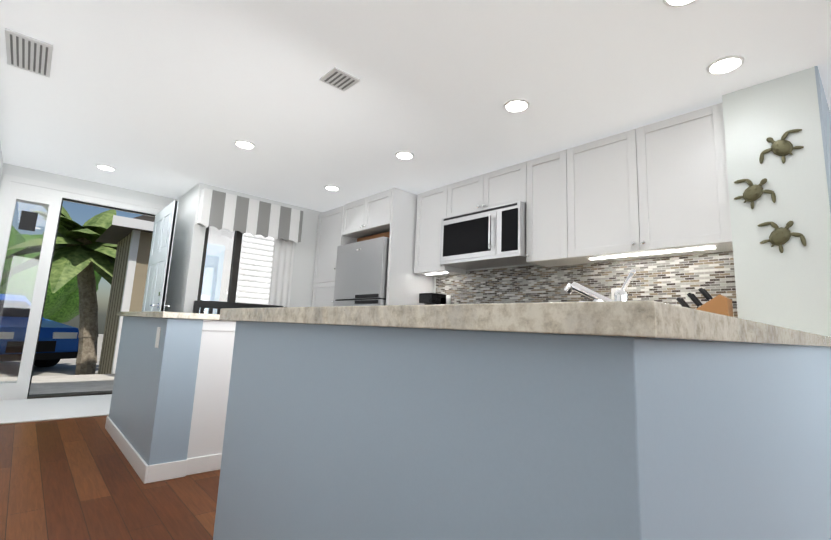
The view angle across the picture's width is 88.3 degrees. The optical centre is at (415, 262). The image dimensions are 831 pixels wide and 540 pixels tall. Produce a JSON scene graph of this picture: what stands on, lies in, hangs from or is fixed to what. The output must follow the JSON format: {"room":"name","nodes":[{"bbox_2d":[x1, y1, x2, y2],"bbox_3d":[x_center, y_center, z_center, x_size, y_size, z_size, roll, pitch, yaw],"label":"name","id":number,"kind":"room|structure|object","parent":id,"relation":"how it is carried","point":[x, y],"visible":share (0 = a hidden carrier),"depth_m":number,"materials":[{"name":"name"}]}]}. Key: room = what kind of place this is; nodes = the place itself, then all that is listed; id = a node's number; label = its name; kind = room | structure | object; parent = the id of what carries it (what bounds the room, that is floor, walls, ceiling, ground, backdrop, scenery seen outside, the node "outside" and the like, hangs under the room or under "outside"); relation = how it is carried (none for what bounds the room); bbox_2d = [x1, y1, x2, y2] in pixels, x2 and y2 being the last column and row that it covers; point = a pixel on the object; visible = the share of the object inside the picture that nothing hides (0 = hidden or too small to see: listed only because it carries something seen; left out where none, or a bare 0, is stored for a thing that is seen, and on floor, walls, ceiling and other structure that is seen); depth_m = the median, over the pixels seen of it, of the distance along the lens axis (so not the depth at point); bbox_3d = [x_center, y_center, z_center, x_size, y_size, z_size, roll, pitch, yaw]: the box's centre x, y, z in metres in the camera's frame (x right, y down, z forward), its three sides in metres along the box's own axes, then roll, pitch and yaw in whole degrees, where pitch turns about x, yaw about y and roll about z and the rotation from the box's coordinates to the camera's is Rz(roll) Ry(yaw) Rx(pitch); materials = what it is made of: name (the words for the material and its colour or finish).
{"room":"kitchen","nodes":[
{"label":"kitchen","id":0,"kind":"room"},
{"bbox_2d":[0,141,2,176],"bbox_3d":[-1.348,-0.229,0.934,0.100,2.370,9.050,10,-12,-41],"label":"wall","id":1,"kind":"structure","parent":0,"point":[1,161],"depth_m":4.15,"materials":[{"name":"white paint"}]},
{"bbox_2d":[0,163,176,205],"bbox_3d":[-3.713,0.264,4.767,1.600,2.370,0.150,10,-12,-41],"label":"wall","id":2,"kind":"structure","parent":0,"point":[38,175],"depth_m":4.78,"materials":[{"name":"white paint"}]},
{"bbox_2d":[0,174,166,400],"bbox_3d":[-3.730,0.320,4.738,1.510,2.250,0.180,10,-12,-41],"label":"door frame","id":3,"kind":"structure","parent":2,"relation":"attached to","point":[51,197],"depth_m":4.47,"materials":[{"name":"white painted wood"},{"name":"glass"}]},
{"bbox_2d":[142,201,178,311],"bbox_3d":[-2.901,0.415,4.744,0.157,2.095,0.910,10,-12,-41],"label":"entry door","id":4,"kind":"structure","parent":2,"relation":"in","point":[155,293],"depth_m":4.70,"materials":[{"name":"white paint"}]},
{"bbox_2d":[0,416,219,539],"bbox_3d":[1.199,1.429,2.970,7.000,0.060,8.900,10,-12,-41],"label":"floor","id":5,"kind":"structure","parent":0,"point":[72,479],"depth_m":2.14,"materials":[{"name":"brown wood"}]},
{"bbox_2d":[0,394,111,424],"bbox_3d":[-3.360,1.355,4.005,1.290,0.012,1.180,10,-12,-41],"label":"threshold","id":6,"kind":"object","parent":5,"relation":"on","point":[34,410],"visible":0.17,"depth_m":3.92,"materials":[{"name":"white"}]},
{"bbox_2d":[105,315,235,483],"bbox_3d":[-1.594,0.866,3.177,0.887,0.875,1.489,10,-12,-41],"label":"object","id":7,"kind":"object","parent":5,"relation":"on","point":[166,419],"depth_m":2.51,"materials":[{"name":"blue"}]},
{"bbox_2d":[118,311,235,322],"bbox_3d":[-1.567,0.418,3.251,0.950,0.035,1.540,10,-12,-41],"label":"island countertop","id":8,"kind":"structure","parent":7,"relation":"on","point":[155,314],"depth_m":2.51,"materials":[{"name":"beige stone"}]},
{"bbox_2d":[192,300,282,313],"bbox_3d":[-1.814,0.974,4.595,1.038,1.080,0.505,10,-12,-41],"label":"bench","id":9,"kind":"object","parent":5,"relation":"on","point":[202,305],"visible":0.15,"depth_m":4.65,"materials":[{"name":"black"}]},
{"bbox_2d":[333,236,388,305],"bbox_3d":[-0.421,0.705,4.857,0.677,1.810,0.890,10,-12,-41],"label":"fridge","id":10,"kind":"object","parent":5,"relation":"on","point":[361,273],"visible":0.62,"depth_m":4.64,"materials":[{"name":"silver metal"}]},
{"bbox_2d":[357,231,389,241],"bbox_3d":[-0.336,-0.240,5.045,0.380,0.112,0.690,10,-12,-41],"label":"basket","id":11,"kind":"object","parent":10,"relation":"on","point":[386,234],"visible":0.21,"depth_m":4.92,"materials":[{"name":"brown wicker"}]},
{"bbox_2d":[311,187,432,306],"bbox_3d":[-0.590,0.468,5.121,0.667,2.345,1.584,10,-12,-41],"label":"cabinet","id":12,"kind":"object","parent":5,"relation":"on","point":[393,210],"visible":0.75,"depth_m":4.72,"materials":[{"name":"white wood"}]},
{"bbox_2d":[213,321,830,539],"bbox_3d":[0.746,0.728,1.634,2.496,0.875,1.155,10,-12,-41],"label":"base cabinet","id":13,"kind":"object","parent":5,"relation":"on","point":[620,416],"depth_m":0.66,"materials":[{"name":"paint"}]},
{"bbox_2d":[219,297,830,348],"bbox_3d":[0.889,0.301,1.811,2.906,0.035,1.220,10,-12,-41],"label":"countertop","id":14,"kind":"structure","parent":13,"relation":"on","point":[621,319],"depth_m":0.55,"materials":[{"name":"beige stone"}]},
{"bbox_2d":[564,269,635,296],"bbox_3d":[0.834,0.169,1.944,0.088,0.262,0.311,10,-12,-41],"label":"faucet","id":15,"kind":"object","parent":14,"relation":"on","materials":[{"name":"silver metal"}]},
{"bbox_2d":[676,288,732,316],"bbox_3d":[1.718,0.292,2.554,0.120,0.280,0.267,10,-12,-41],"label":"knife block","id":16,"kind":"object","parent":14,"relation":"on","point":[721,304],"visible":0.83,"depth_m":2.48,"materials":[{"name":"brown wood"}]},
{"bbox_3d":[0.605,1.023,3.682,0.660,0.910,2.033,10,-12,-41],"label":"base cabinet","id":17,"kind":"object","parent":5,"relation":"on","visible":0},
{"bbox_2d":[419,293,445,304],"bbox_3d":[0.159,0.487,4.400,0.243,0.330,0.190,10,-12,-41],"label":"coffee maker","id":18,"kind":"object","parent":17,"relation":"on","point":[430,298],"visible":0.29,"depth_m":4.36,"materials":[{"name":"black plastic"}]},
{"bbox_2d":[164,185,195,311],"bbox_3d":[-2.808,0.346,5.041,0.120,2.370,0.950,10,-12,-41],"label":"wall","id":19,"kind":"structure","parent":0,"point":[179,253],"depth_m":4.96,"materials":[{"name":"white paint"}]},
{"bbox_2d":[180,182,321,312],"bbox_3d":[-1.703,0.434,5.293,2.110,2.370,0.150,10,-12,-41],"label":"wall","id":20,"kind":"structure","parent":0,"point":[303,273],"depth_m":5.33,"materials":[{"name":"white paint"}]},
{"bbox_2d":[197,226,273,313],"bbox_3d":[-2.012,0.520,4.993,1.040,1.960,0.068,10,-12,-41],"label":"sliding window","id":21,"kind":"structure","parent":20,"relation":"in","point":[235,268],"depth_m":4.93,"materials":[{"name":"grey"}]},
{"bbox_2d":[197,188,302,242],"bbox_3d":[-1.899,-0.509,5.031,1.170,0.430,0.126,10,-12,-41],"label":"valance","id":22,"kind":"object","parent":20,"relation":"attached to","point":[218,210],"visible":1,"depth_m":4.93,"materials":[{"name":"fabric"}]},
{"bbox_2d":[268,239,294,306],"bbox_3d":[-1.658,0.573,5.184,0.270,1.835,0.028,10,-12,-41],"label":"panel","id":23,"kind":"object","parent":22,"relation":"hanging from","point":[281,274],"depth_m":5.25,"materials":[{"name":"white fabric"}]},
{"bbox_2d":[0,0,830,211],"bbox_3d":[1.253,-0.953,3.397,7.000,0.040,9.050,10,-12,-41],"label":"ceiling","id":24,"kind":"structure","parent":0,"point":[175,99],"depth_m":2.64,"materials":[{"name":"white paint"}]},
{"bbox_2d":[5,28,52,77],"bbox_3d":[-2.267,-1.217,2.513,0.200,0.013,0.440,10,-12,-41],"label":"ceiling vent","id":25,"kind":"object","parent":24,"relation":"in","point":[28,53],"visible":1,"depth_m":2.49,"materials":[{"name":"white metal"}]},
{"bbox_2d":[96,164,115,170],"bbox_3d":[-3.162,-0.967,4.372,0.170,0.012,0.170,10,-12,-41],"label":"recessed light","id":26,"kind":"object","parent":24,"relation":"in","point":[105,167],"visible":0.92,"depth_m":4.35,"materials":[{"name":"white"}]},
{"bbox_2d":[234,140,254,148],"bbox_3d":[-1.456,-1.005,3.652,0.170,0.012,0.170,10,-12,-41],"label":"recessed light","id":27,"kind":"object","parent":24,"relation":"in","point":[244,144],"visible":0.98,"depth_m":3.63,"materials":[{"name":"white"}]},
{"bbox_2d":[324,185,339,190],"bbox_3d":[-0.918,-0.817,4.708,0.170,0.012,0.170,10,-12,-41],"label":"recessed light","id":28,"kind":"object","parent":24,"relation":"in","point":[331,188],"visible":0.98,"depth_m":4.69,"materials":[{"name":"white"}]},
{"bbox_2d":[319,67,359,91],"bbox_3d":[-0.465,-1.121,2.627,0.180,0.013,0.180,10,-12,-41],"label":"ceiling vent","id":29,"kind":"object","parent":24,"relation":"in","point":[339,79],"visible":1,"depth_m":2.62,"materials":[{"name":"white metal"}]},
{"bbox_2d":[395,151,413,159],"bbox_3d":[-0.094,-0.933,3.734,0.170,0.012,0.170,10,-12,-41],"label":"recessed light","id":30,"kind":"object","parent":24,"relation":"in","point":[405,155],"visible":0.98,"depth_m":3.72,"materials":[{"name":"white"}]},
{"bbox_2d":[503,98,529,112],"bbox_3d":[0.670,-1.039,2.840,0.170,0.012,0.170,10,-12,-41],"label":"recessed light","id":31,"kind":"object","parent":24,"relation":"in","point":[517,105],"visible":1,"depth_m":2.83,"materials":[{"name":"white"}]},
{"bbox_2d":[662,0,696,7],"bbox_3d":[1.168,-1.170,1.855,0.170,0.012,0.170,10,-12,-41],"label":"recessed light","id":32,"kind":"object","parent":24,"relation":"in","point":[675,3],"visible":1,"depth_m":1.91,"materials":[{"name":"white"}]},
{"bbox_2d":[706,55,744,74],"bbox_3d":[1.686,-1.073,2.332,0.170,0.012,0.170,10,-12,-41],"label":"recessed light","id":33,"kind":"object","parent":24,"relation":"in","point":[725,64],"visible":0.98,"depth_m":2.32,"materials":[{"name":"white"}]},
{"bbox_2d":[433,264,534,292],"bbox_3d":[0.614,0.398,4.411,0.140,2.370,4.570,10,-12,-41],"label":"wall","id":34,"kind":"structure","parent":0,"point":[434,284],"depth_m":4.28,"materials":[{"name":"white paint"}]},
{"bbox_2d":[414,185,465,276],"bbox_3d":[0.272,-0.319,4.576,0.318,0.886,0.460,10,-12,-41],"label":"upper cabinet","id":35,"kind":"object","parent":34,"relation":"attached to","point":[431,204],"depth_m":4.49,"materials":[{"name":"white wood"}]},
{"bbox_2d":[446,163,521,217],"bbox_3d":[0.750,-0.632,4.104,0.318,0.370,0.930,10,-12,-41],"label":"upper cabinet","id":36,"kind":"object","parent":34,"relation":"attached to","point":[503,186],"depth_m":3.98,"materials":[{"name":"white wood"}]},
{"bbox_2d":[440,201,530,269],"bbox_3d":[0.684,-0.223,3.996,0.448,0.463,0.920,10,-12,-41],"label":"microwave","id":37,"kind":"object","parent":36,"relation":"attached to","point":[490,237],"visible":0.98,"depth_m":3.83,"materials":[{"name":"silver metal"}]},
{"bbox_2d":[522,152,569,266],"bbox_3d":[1.197,-0.436,3.565,0.318,0.886,0.430,10,-12,-41],"label":"upper cabinet","id":38,"kind":"object","parent":34,"relation":"attached to","point":[540,174],"depth_m":3.52,"materials":[{"name":"white wood"}]},
{"bbox_2d":[722,66,830,336],"bbox_3d":[3.253,0.358,3.420,3.460,2.370,0.444,10,-12,-41],"label":"wall","id":39,"kind":"structure","parent":0,"point":[789,287],"depth_m":2.34,"materials":[{"name":"white paint"}]},
{"bbox_2d":[436,251,737,317],"bbox_3d":[1.156,0.296,3.707,0.015,0.579,2.783,10,-12,-41],"label":"backsplash","id":40,"kind":"structure","parent":39,"relation":"attached to","point":[670,280],"depth_m":3.37,"materials":[{"name":"tile"}]},
{"bbox_2d":[558,102,732,264],"bbox_3d":[1.631,-0.491,3.090,0.318,0.886,1.102,10,-12,-41],"label":"upper cabinet","id":41,"kind":"object","parent":39,"relation":"attached to","point":[658,189],"depth_m":2.92,"materials":[{"name":"white wood"}]},
{"bbox_2d":[734,178,775,208],"bbox_3d":[1.917,-0.396,2.427,0.032,0.186,0.189,10,-12,-41],"label":"art","id":42,"kind":"object","parent":39,"relation":"attached to","point":[752,193],"visible":1,"depth_m":2.42,"materials":[{"name":"brown metal"}]},
{"bbox_2d":[759,129,803,163],"bbox_3d":[2.016,-0.632,2.364,0.032,0.183,0.192,10,-12,-41],"label":"art","id":43,"kind":"object","parent":39,"relation":"attached to","point":[782,147],"visible":1,"depth_m":2.35,"materials":[{"name":"brown metal"}]},
{"bbox_2d":[758,221,805,252],"bbox_3d":[1.974,-0.140,2.311,0.032,0.182,0.196,10,-12,-41],"label":"art","id":44,"kind":"object","parent":39,"relation":"attached to","point":[780,236],"visible":1,"depth_m":2.30,"materials":[{"name":"brown metal"}]},
{"label":"outside","id":45,"kind":"structure","parent":0,"visible":0},
{"bbox_2d":[0,334,114,394],"bbox_3d":[-14.539,3.335,17.768,30.000,0.570,34.050,10,-12,-41],"label":"ground","id":46,"kind":"structure","parent":45,"point":[60,376],"depth_m":6.09,"materials":[{"name":"concrete"}]},
{"bbox_2d":[0,294,78,366],"bbox_3d":[-11.544,1.658,10.935,5.450,1.866,2.295,0,-9,18],"label":"car","id":47,"kind":"object","parent":46,"relation":"on","point":[57,341],"visible":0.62,"depth_m":10.63,"materials":[{"name":"blue metal"}]},
{"bbox_2d":[0,226,101,322],"bbox_3d":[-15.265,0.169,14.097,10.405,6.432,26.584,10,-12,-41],"label":"shrub","id":48,"kind":"object","parent":46,"relation":"on","point":[61,304],"visible":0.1,"depth_m":21.56,"materials":[{"name":"green plant"}]},
{"bbox_2d":[1,206,116,374],"bbox_3d":[-8.033,0.552,10.280,3.413,4.261,3.353,10,-12,-41],"label":"palm tree","id":49,"kind":"object","parent":46,"relation":"on","point":[81,254],"visible":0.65,"depth_m":9.94,"materials":[{"name":"green plant"}]},
{"bbox_2d":[95,215,154,373],"bbox_3d":[-3.549,0.488,9.672,5.940,4.650,2.420,10,-12,-41],"label":"house","id":50,"kind":"structure","parent":46,"relation":"on","point":[131,238],"depth_m":7.43,"materials":[{"name":"grey paint"}]}
]}

